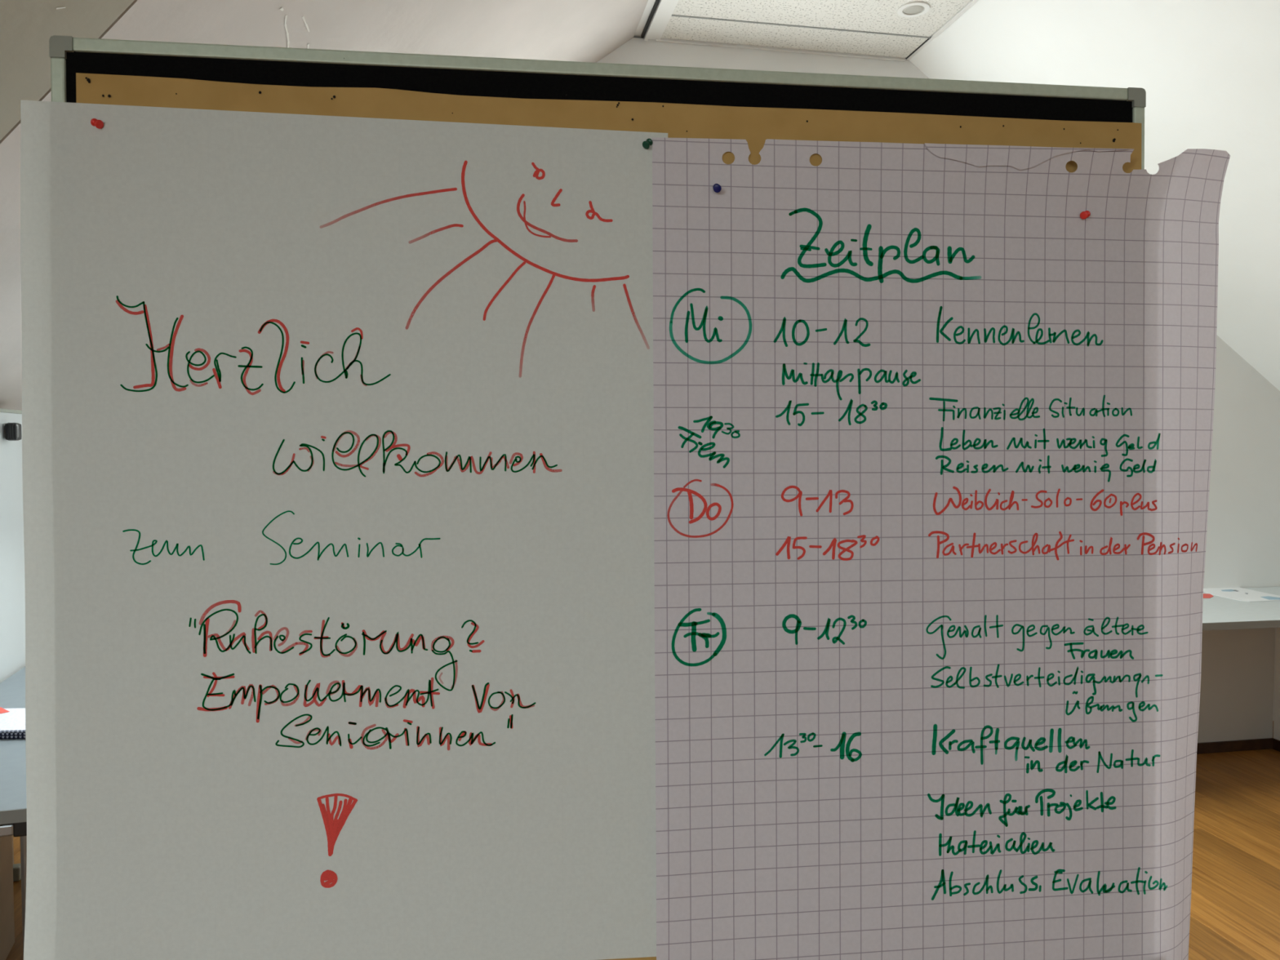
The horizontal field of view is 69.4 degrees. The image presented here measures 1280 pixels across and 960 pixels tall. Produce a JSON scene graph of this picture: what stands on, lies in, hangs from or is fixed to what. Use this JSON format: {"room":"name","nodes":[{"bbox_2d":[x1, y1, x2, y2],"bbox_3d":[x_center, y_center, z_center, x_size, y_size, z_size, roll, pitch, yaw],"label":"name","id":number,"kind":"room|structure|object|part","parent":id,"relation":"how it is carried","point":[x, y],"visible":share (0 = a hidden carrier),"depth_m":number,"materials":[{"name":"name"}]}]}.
{"room":"seminar room","nodes":[
{"label":"seminar room","id":0,"kind":"room"},
{"bbox_2d":[0,0,1279,410],"bbox_3d":[1.407,-0.751,0.321,8.036,2.497,8.800,0,2,-10],"label":"ceiling","id":1,"kind":"structure","parent":0,"point":[1208,71],"depth_m":3.61,"materials":[{"name":"white paint"}]},
{"bbox_3d":[-0.767,-0.706,-0.848,3.333,2.497,7.292,0,2,-10],"label":"slope panel","id":2,"kind":"part","parent":1,"relation":"part of","materials":[{"name":"paint"}]},
{"bbox_3d":[-1.391,-0.836,2.516,3.333,2.497,3.060,0,2,-10],"label":"slope panel","id":3,"kind":"part","parent":1,"relation":"part of","materials":[{"name":"paint"}]},
{"bbox_3d":[0.685,-2.053,4.401,1.243,0.022,0.015,0,2,-11],"label":"cross rail","id":4,"kind":"part","parent":1,"relation":"part of","materials":[{"name":"white paint"}]},
{"bbox_3d":[0.739,-2.046,4.161,1.223,0.014,0.010,0,2,-11],"label":"cross rail","id":5,"kind":"part","parent":1,"relation":"part of","materials":[{"name":"grey"}]},
{"bbox_2d":[897,1,929,17],"bbox_3d":[1.181,-2.032,3.992,0.136,0.007,0.136,0,2,-10],"label":"recessed light","id":6,"kind":"object","parent":1,"relation":"in","point":[913,9],"visible":1,"depth_m":3.99,"materials":[{"name":"white paint"}]},
{"bbox_2d":[902,4,924,13],"bbox_3d":[1.181,-2.033,3.992,0.091,0.005,0.091,-2,3,-43],"label":"diffuser","id":7,"kind":"object","parent":6,"relation":"attached to","point":[907,9],"depth_m":3.99,"materials":[{"name":"grey plastic"}]},
{"bbox_3d":[3.738,-0.764,0.651,3.333,2.497,8.600,0,2,-10],"label":"slope panel","id":8,"kind":"part","parent":1,"relation":"part of","materials":[{"name":"paint"}]},
{"bbox_2d":[5,720,1279,959],"bbox_3d":[1.426,1.529,0.310,7.883,0.060,8.600,0,2,-10],"label":"floor","id":9,"kind":"structure","parent":0,"point":[1235,907],"depth_m":3.35,"materials":[{"name":"brown wood"}]},
{"bbox_2d":[0,835,14,959],"bbox_3d":[-2.002,1.084,2.517,0.400,0.660,0.435,-1,2,-22],"label":"base cabinet","id":10,"kind":"object","parent":9,"relation":"on","point":[6,891],"visible":0.46,"depth_m":2.73,"materials":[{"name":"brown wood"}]},
{"bbox_2d":[0,408,25,881],"bbox_3d":[-2.179,0.594,2.639,0.464,1.630,1.299,-1,2,-17],"label":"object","id":11,"kind":"object","parent":9,"relation":"on","point":[12,585],"visible":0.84,"depth_m":3.15,"materials":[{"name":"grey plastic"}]},
{"bbox_3d":[-2.011,0.248,2.678,0.027,0.942,1.299,-1,2,-17],"label":"frame","id":12,"kind":"part","parent":11,"relation":"part of","materials":[{"name":"grey plastic"}]},
{"bbox_3d":[-2.189,0.639,3.174,0.030,1.400,0.030,-1,2,-17],"label":"leg","id":13,"kind":"part","parent":11,"relation":"part of","materials":[{"name":"silver metal"}]},
{"bbox_3d":[-2.112,-0.163,3.115,0.041,0.060,0.052,-1,2,-17],"label":"clamp knob","id":14,"kind":"part","parent":11,"relation":"part of","materials":[{"name":"black plastic"}]},
{"bbox_2d":[0,666,26,958],"bbox_3d":[-1.135,1.031,2.858,1.702,0.740,1.602,-1,2,-17],"label":"conference table","id":15,"kind":"object","parent":9,"relation":"on","point":[13,805],"visible":0.15,"depth_m":2.12,"materials":[{"name":"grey laminate"}]},
{"bbox_3d":[-1.526,0.752,1.936,0.378,0.025,0.025,-1,2,-17],"label":"rail","id":16,"kind":"part","parent":15,"relation":"part of","materials":[{"name":"silver metal"}]},
{"bbox_2d":[0,735,25,738],"bbox_3d":[-1.682,0.670,2.519,0.300,0.007,0.212,0,2,-3],"label":"notebook","id":17,"kind":"object","parent":15,"relation":"on","point":[1,736],"visible":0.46,"depth_m":2.42,"materials":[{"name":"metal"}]},
{"bbox_2d":[0,732,25,735],"bbox_3d":[-1.682,0.662,2.518,0.300,0.007,0.212,0,2,-3],"label":"notebook","id":18,"kind":"object","parent":17,"relation":"on","point":[2,733],"visible":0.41,"depth_m":2.42,"materials":[{"name":"paper"}]},
{"bbox_2d":[0,708,25,733],"bbox_3d":[-1.682,0.653,2.518,0.300,0.007,0.212,0,2,-3],"label":"notebook","id":19,"kind":"object","parent":18,"relation":"on","point":[13,721],"visible":0.41,"depth_m":2.50,"materials":[{"name":"paper"}]},
{"bbox_2d":[0,706,9,713],"bbox_3d":[-1.804,0.647,2.585,0.070,0.001,0.050,2,3,38],"label":"leaflet","id":20,"kind":"object","parent":19,"relation":"on","point":[2,710],"visible":1,"depth_m":2.59,"materials":[{"name":"red paper"}]},
{"bbox_3d":[-1.329,1.068,2.021,0.031,0.670,0.031,-1,2,-17],"label":"leg","id":21,"kind":"part","parent":15,"relation":"part of","materials":[{"name":"silver metal"}]},
{"bbox_2d":[48,35,1146,169],"bbox_3d":[-0.005,0.497,1.076,1.306,1.933,0.520,0,1,-7],"label":"pinboard","id":22,"kind":"object","parent":9,"relation":"on","point":[490,77],"visible":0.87,"depth_m":1.04,"materials":[{"name":"black fabric"}]},
{"bbox_3d":[-0.612,0.278,0.995,0.014,1.445,0.026,0,1,-7],"label":"frame rail","id":23,"kind":"part","parent":22,"relation":"part of","materials":[{"name":"metal"}]},
{"bbox_3d":[-0.610,-0.456,0.985,0.022,0.022,0.027,0,1,-7],"label":"frame corner","id":24,"kind":"part","parent":22,"relation":"part of","materials":[{"name":"grey plastic"}]},
{"bbox_2d":[20,100,667,959],"bbox_3d":[-0.306,0.074,1.004,0.684,0.944,0.041,0,2,-7],"label":"sheet","id":25,"kind":"object","parent":22,"relation":"attached to","point":[337,432],"visible":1,"depth_m":1.01,"materials":[{"name":"paper"}]},
{"bbox_2d":[90,118,103,128],"bbox_3d":[-0.573,-0.375,0.974,0.016,0.011,0.009,1,3,29],"label":"pin","id":26,"kind":"object","parent":25,"relation":"attached to","point":[99,124],"visible":1,"depth_m":0.97,"materials":[{"name":"red plastic"}]},
{"bbox_3d":[-0.004,0.275,1.064,1.214,1.465,0.014,0,1,-7],"label":"felt panel","id":27,"kind":"part","parent":22,"relation":"part of","materials":[{"name":"black fabric"}]},
{"bbox_3d":[-0.007,-0.463,1.056,1.194,0.014,0.026,0,1,-7],"label":"frame rail","id":28,"kind":"part","parent":22,"relation":"part of","materials":[{"name":"metal"}]},
{"bbox_2d":[75,72,1142,959],"bbox_3d":[0.009,0.281,1.054,1.210,1.426,0.037,0,2,-6],"label":"paper","id":29,"kind":"object","parent":22,"relation":"attached to","point":[755,125],"visible":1,"depth_m":1.04,"materials":[{"name":"brown paper"}]},
{"bbox_2d":[642,137,653,149],"bbox_3d":[0.009,-0.379,1.042,0.009,0.013,0.015,2,3,35],"label":"pin","id":30,"kind":"object","parent":22,"relation":"attached to","point":[646,144],"visible":1,"depth_m":1.04,"materials":[{"name":"teal plastic"}]},
{"bbox_2d":[652,137,1230,959],"bbox_3d":[0.364,0.119,1.092,0.702,1.025,0.041,0,2,-8],"label":"sheet","id":31,"kind":"object","parent":22,"relation":"attached to","point":[933,433],"visible":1,"depth_m":1.09,"materials":[{"name":"paper"}]},
{"bbox_2d":[712,183,721,192],"bbox_3d":[0.087,-0.331,1.049,0.009,0.012,0.016,0,2,1],"label":"pin","id":32,"kind":"object","parent":31,"relation":"attached to","point":[717,188],"visible":1,"depth_m":1.04,"materials":[{"name":"blue plastic"}]},
{"bbox_2d":[1080,210,1090,219],"bbox_3d":[0.532,-0.316,1.101,0.016,0.011,0.009,-2,3,-39],"label":"pin","id":33,"kind":"object","parent":31,"relation":"attached to","point":[1084,215],"visible":1,"depth_m":1.10,"materials":[{"name":"red plastic"}]},
{"bbox_3d":[0.597,-0.461,1.127,0.022,0.022,0.027,0,1,-7],"label":"frame corner","id":34,"kind":"part","parent":22,"relation":"part of","materials":[{"name":"grey plastic"}]},
{"bbox_3d":[0.603,0.272,1.137,0.014,1.445,0.026,0,1,-7],"label":"frame rail","id":35,"kind":"part","parent":22,"relation":"part of","materials":[{"name":"metal"}]},
{"bbox_2d":[1202,586,1279,740],"bbox_3d":[2.485,0.971,4.439,3.500,0.738,0.820,0,2,-10],"label":"table","id":36,"kind":"object","parent":9,"relation":"on","point":[1219,613],"depth_m":4.35,"materials":[{"name":"laminate"}]},
{"bbox_2d":[1203,593,1213,598],"bbox_3d":[2.878,0.591,4.703,0.068,0.001,0.185,1,3,34],"label":"leaflet","id":37,"kind":"object","parent":36,"relation":"on","point":[1205,595],"visible":0.71,"depth_m":4.69,"materials":[{"name":"red paper"}]},
{"bbox_2d":[1203,587,1279,601],"bbox_3d":[3.107,0.588,4.770,0.321,0.002,0.463,0,2,0],"label":"leaflet","id":38,"kind":"object","parent":36,"relation":"on","point":[1243,594],"visible":0.96,"depth_m":4.74,"materials":[{"name":"white paper"}]},
{"bbox_2d":[1221,589,1235,591],"bbox_3d":[3.105,0.583,4.877,0.101,0.001,0.054,-1,2,-18],"label":"print","id":39,"kind":"object","parent":38,"relation":"on","point":[1222,590],"depth_m":4.87,"materials":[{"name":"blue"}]},
{"bbox_2d":[1261,595,1279,599],"bbox_3d":[3.176,0.592,4.643,0.107,0.001,0.104,0,2,0],"label":"print","id":40,"kind":"object","parent":38,"relation":"on","point":[1265,597],"depth_m":4.64,"materials":[{"name":"blue"}]},
{"bbox_3d":[3.205,0.990,4.394,0.040,0.704,0.398,0,2,-10],"label":"panel","id":41,"kind":"part","parent":36,"relation":"part of","materials":[{"name":"white paint"}]},
{"bbox_2d":[596,37,1279,717],"bbox_3d":[0.624,-0.362,4.567,7.883,3.392,0.201,0,2,-10],"label":"wall","id":42,"kind":"structure","parent":0,"point":[1242,546],"depth_m":4.95,"materials":[{"name":"paint"}]},
{"bbox_2d":[1197,627,1275,742],"bbox_3d":[1.918,0.986,4.558,2.429,0.700,0.390,0,2,-10],"label":"wall","id":43,"kind":"structure","parent":0,"point":[1237,690],"depth_m":4.55,"materials":[{"name":"grey paint"}]},
{"bbox_2d":[1196,737,1279,754],"bbox_3d":[1.989,1.324,4.188,2.429,0.052,0.390,0,2,-10],"label":"baseboard","id":44,"kind":"structure","parent":43,"relation":"attached to","point":[1267,743],"depth_m":4.55,"materials":[{"name":"brown wood"}]}
]}

